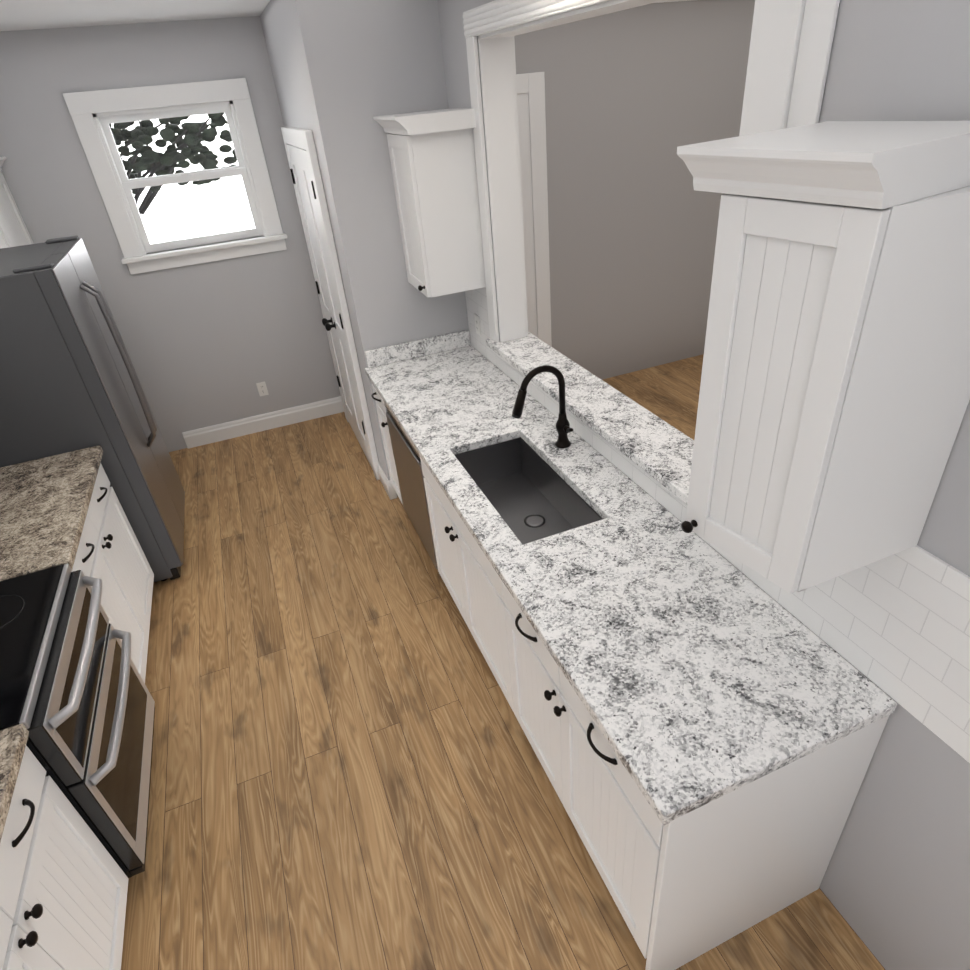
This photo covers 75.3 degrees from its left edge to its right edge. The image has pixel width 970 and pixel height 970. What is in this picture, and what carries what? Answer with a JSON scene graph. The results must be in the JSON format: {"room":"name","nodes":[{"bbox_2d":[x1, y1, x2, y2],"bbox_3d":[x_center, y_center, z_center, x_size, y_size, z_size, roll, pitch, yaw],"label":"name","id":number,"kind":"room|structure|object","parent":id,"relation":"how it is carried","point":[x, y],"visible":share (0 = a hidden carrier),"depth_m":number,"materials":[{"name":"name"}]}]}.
{"room":"kitchen","nodes":[
{"label":"kitchen","id":0,"kind":"room"},
{"bbox_2d":[0,0,269,30],"bbox_3d":[1.111,-1.641,1.464,7.090,0.060,7.380,-16,34,-16],"label":"ceiling","id":1,"kind":"structure","parent":0,"point":[15,15],"depth_m":3.33,"materials":[{"name":"white paint"}]},
{"bbox_2d":[0,16,340,451],"bbox_3d":[-1.917,-1.662,4.572,2.890,2.740,0.150,-16,34,-16],"label":"wall","id":2,"kind":"structure","parent":0,"point":[207,344],"depth_m":4.38,"materials":[{"name":"grey paint"}]},
{"bbox_2d":[63,78,286,274],"bbox_3d":[-2.011,-2.061,4.236,1.105,1.065,0.180,-16,34,-16],"label":"window","id":3,"kind":"structure","parent":2,"relation":"in","point":[104,109],"depth_m":4.18,"materials":[{"name":"white wood"}]},
{"bbox_2d":[256,381,268,395],"bbox_3d":[-1.790,-0.772,5.059,0.070,0.115,0.008,-16,34,-16],"label":"electrical outlet","id":4,"kind":"object","parent":2,"relation":"attached to","point":[262,389],"visible":1,"depth_m":5.06,"materials":[{"name":"white plastic"}]},
{"bbox_2d":[182,396,343,448],"bbox_3d":[-1.794,-0.526,5.197,1.298,0.140,0.016,-16,34,-16],"label":"baseboard","id":5,"kind":"structure","parent":2,"relation":"attached to","point":[251,425],"depth_m":5.18,"materials":[{"name":"white wood"}]},
{"bbox_2d":[260,0,468,495],"bbox_3d":[-0.711,-1.517,4.160,0.660,2.740,1.540,-16,34,-16],"label":"wall","id":6,"kind":"structure","parent":0,"point":[344,72],"depth_m":3.16,"materials":[{"name":"grey paint"}]},
{"bbox_2d":[287,144,372,469],"bbox_3d":[-1.061,-1.155,4.287,0.101,2.028,0.946,-16,34,-16],"label":"pantry doors","id":7,"kind":"structure","parent":6,"relation":"in","point":[300,170],"depth_m":4.22,"materials":[{"name":"white wood"}]},
{"bbox_2d":[281,126,379,479],"bbox_3d":[-1.034,-1.200,4.274,0.038,2.137,1.124,-16,34,-16],"label":"trim","id":8,"kind":"structure","parent":6,"relation":"attached to","point":[301,138],"depth_m":3.77,"materials":[{"name":"white wood"}]},
{"bbox_2d":[378,462,396,499],"bbox_3d":[-0.670,-0.033,4.253,0.038,0.140,0.288,-16,34,-16],"label":"baseboard","id":9,"kind":"structure","parent":6,"relation":"attached to","point":[386,483],"depth_m":4.17,"materials":[{"name":"white wood"}]},
{"bbox_2d":[121,354,884,969],"bbox_3d":[1.342,0.710,2.966,7.090,0.060,7.380,-16,34,-16],"label":"floor","id":10,"kind":"structure","parent":0,"point":[347,772],"depth_m":2.53,"materials":[{"name":"brown wood"}]},
{"bbox_2d":[0,746,128,969],"bbox_3d":[-1.334,1.354,1.489,0.685,0.884,0.935,-16,34,-16],"label":"base cabinet","id":11,"kind":"object","parent":10,"relation":"on","point":[64,878],"visible":0.98,"depth_m":1.70,"materials":[{"name":"white wood"}]},
{"bbox_2d":[0,724,28,841],"bbox_3d":[-1.375,0.974,1.234,0.671,0.046,0.957,-16,34,-16],"label":"countertop","id":12,"kind":"structure","parent":11,"relation":"on","point":[13,740],"depth_m":1.60,"materials":[{"name":"stone"}]},
{"bbox_2d":[0,564,154,877],"bbox_3d":[-1.607,0.809,2.103,0.751,1.187,0.749,-16,34,-16],"label":"range","id":13,"kind":"object","parent":10,"relation":"on","point":[77,700],"visible":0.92,"depth_m":2.06,"materials":[{"name":"black metal"}]},
{"bbox_2d":[0,235,184,582],"bbox_3d":[-2.270,-0.315,3.426,0.840,1.765,0.865,-16,34,-16],"label":"fridge","id":14,"kind":"object","parent":10,"relation":"on","point":[69,380],"visible":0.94,"depth_m":3.03,"materials":[{"name":"grey metal"}]},
{"bbox_2d":[71,463,153,682],"bbox_3d":[-1.972,0.539,2.863,0.685,0.884,0.975,-16,34,-16],"label":"base cabinet","id":15,"kind":"object","parent":10,"relation":"on","point":[110,554],"visible":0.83,"depth_m":2.94,"materials":[{"name":"white wood"}]},
{"bbox_2d":[0,445,102,580],"bbox_3d":[-2.022,0.147,2.627,0.671,0.046,1.010,-16,34,-16],"label":"countertop","id":16,"kind":"structure","parent":15,"relation":"on","point":[44,504],"depth_m":2.63,"materials":[{"name":"stone"}]},
{"bbox_2d":[371,384,402,504],"bbox_3d":[-0.305,-0.292,3.909,0.685,0.884,0.316,-16,34,-16],"label":"base cabinet","id":17,"kind":"object","parent":10,"relation":"on","point":[381,408],"visible":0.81,"depth_m":3.83,"materials":[{"name":"white wood"}]},
{"bbox_2d":[384,402,437,568],"bbox_3d":[-0.117,-0.054,3.513,0.626,0.878,0.668,-16,34,-16],"label":"dishwasher","id":18,"kind":"object","parent":10,"relation":"on","point":[410,476],"visible":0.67,"depth_m":3.35,"materials":[{"name":"silver metal"}]},
{"bbox_2d":[420,437,519,711],"bbox_3d":[0.190,0.338,2.846,0.682,0.884,0.982,-16,34,-16],"label":"base cabinet","id":19,"kind":"object","parent":10,"relation":"on","point":[470,577],"visible":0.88,"depth_m":2.67,"materials":[{"name":"white wood"}]},
{"bbox_2d":[365,329,896,824],"bbox_3d":[0.145,-0.102,2.591,0.671,0.146,2.938,-16,34,-16],"label":"countertop","id":20,"kind":"structure","parent":19,"relation":"on","point":[697,669],"depth_m":1.83,"materials":[{"name":"stone"}]},
{"bbox_2d":[455,437,601,544],"bbox_3d":[0.156,0.089,2.592,0.348,0.188,0.778,-16,34,-16],"label":"sink basin","id":21,"kind":"object","parent":20,"relation":"in","point":[530,493],"visible":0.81,"depth_m":2.79,"materials":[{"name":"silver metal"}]},
{"bbox_2d":[512,365,572,447],"bbox_3d":[0.248,-0.290,2.563,0.262,0.381,0.152,-16,34,-16],"label":"faucet","id":22,"kind":"object","parent":20,"relation":"on","point":[563,429],"visible":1,"depth_m":2.56,"materials":[{"name":"black metal"}]},
{"bbox_2d":[502,582,888,969],"bbox_3d":[0.547,0.796,2.074,0.685,0.884,0.947,-16,34,-16],"label":"base cabinet","id":23,"kind":"object","parent":10,"relation":"on","point":[691,885],"visible":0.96,"depth_m":1.73,"materials":[{"name":"white wood"}]},
{"bbox_2d":[514,0,754,379],"bbox_3d":[1.449,-2.272,5.009,3.900,2.740,0.150,-16,34,-16],"label":"wall","id":24,"kind":"structure","parent":0,"point":[635,97],"depth_m":4.70,"materials":[{"name":"grey paint"}]},
{"bbox_2d":[516,0,693,346],"bbox_3d":[1.494,-2.215,4.913,3.898,2.740,0.090,-16,34,-16],"label":"door frame","id":25,"kind":"structure","parent":24,"relation":"attached to","point":[531,118],"depth_m":4.51,"materials":[{"name":"white wood"}]},
{"bbox_2d":[438,0,969,969],"bbox_3d":[0.690,-0.312,2.057,0.150,2.740,7.080,-16,34,-16],"label":"wall","id":26,"kind":"structure","parent":0,"point":[894,886],"depth_m":1.51,"materials":[{"name":"grey paint"}]},
{"bbox_2d":[373,108,485,297],"bbox_3d":[-0.258,-1.419,3.194,0.391,0.816,0.427,-16,34,-16],"label":"upper cabinet","id":27,"kind":"object","parent":26,"relation":"attached to","point":[433,161],"visible":1,"depth_m":3.07,"materials":[{"name":"white wood"}]},
{"bbox_2d":[485,332,693,503],"bbox_3d":[0.493,-0.344,2.698,0.250,0.034,2.030,-16,34,-16],"label":"sill","id":28,"kind":"structure","parent":26,"relation":"on","point":[658,449],"depth_m":2.57,"materials":[{"name":"white stone"}]},
{"bbox_2d":[463,0,839,341],"bbox_3d":[0.423,-0.971,2.311,0.198,1.445,1.997,-16,34,-16],"label":"trim","id":29,"kind":"structure","parent":26,"relation":"attached to","point":[791,41],"depth_m":2.48,"materials":[{"name":"white wood"}]},
{"bbox_2d":[465,287,969,762],"bbox_3d":[0.551,-0.208,2.341,0.008,0.431,3.538,-16,34,-16],"label":"wall tile","id":30,"kind":"structure","parent":26,"relation":"attached to","point":[896,627],"depth_m":1.48,"materials":[{"name":"white tile"}]},
{"bbox_2d":[474,314,480,335],"bbox_3d":[-0.044,-0.924,3.632,0.008,0.115,0.070,-16,34,-16],"label":"electrical outlet","id":31,"kind":"object","parent":30,"relation":"attached to","point":[477,325],"visible":1,"depth_m":3.62,"materials":[{"name":"white plastic"}]},
{"bbox_2d":[677,121,969,593],"bbox_3d":[0.623,-0.235,1.239,0.454,0.800,0.404,-16,34,-16],"label":"upper cabinet","id":32,"kind":"object","parent":26,"relation":"attached to","point":[834,397],"visible":1,"depth_m":1.08,"materials":[{"name":"white wood"}]},
{"bbox_3d":[-1.983,0.453,1.270,0.150,2.740,7.380,-16,34,-16],"label":"wall","id":33,"kind":"structure","parent":0,"visible":0},
{"bbox_2d":[0,156,33,248],"bbox_3d":[-2.898,-1.405,3.607,0.406,0.766,0.902,-16,34,-16],"label":"upper cabinet","id":34,"kind":"object","parent":33,"relation":"attached to","point":[14,232],"visible":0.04,"depth_m":3.80,"materials":[{"name":"white wood"}]},
{"label":"outside","id":35,"kind":"structure","parent":0,"visible":0},
{"bbox_2d":[112,112,254,243],"bbox_3d":[-7.584,-10.834,13.965,28.000,15.000,0.050,-16,34,-16],"label":"sky","id":36,"kind":"structure","parent":35,"point":[227,205],"depth_m":16.16,"materials":[{"name":"white"}]},
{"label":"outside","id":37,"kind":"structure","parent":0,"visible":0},
{"bbox_2d":[109,112,236,214],"bbox_3d":[-4.684,-4.681,9.870,3.224,2.599,5.272,-16,34,-16],"label":"tree","id":38,"kind":"object","parent":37,"point":[173,146],"depth_m":7.93,"materials":[{"name":"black plant"}]}
]}

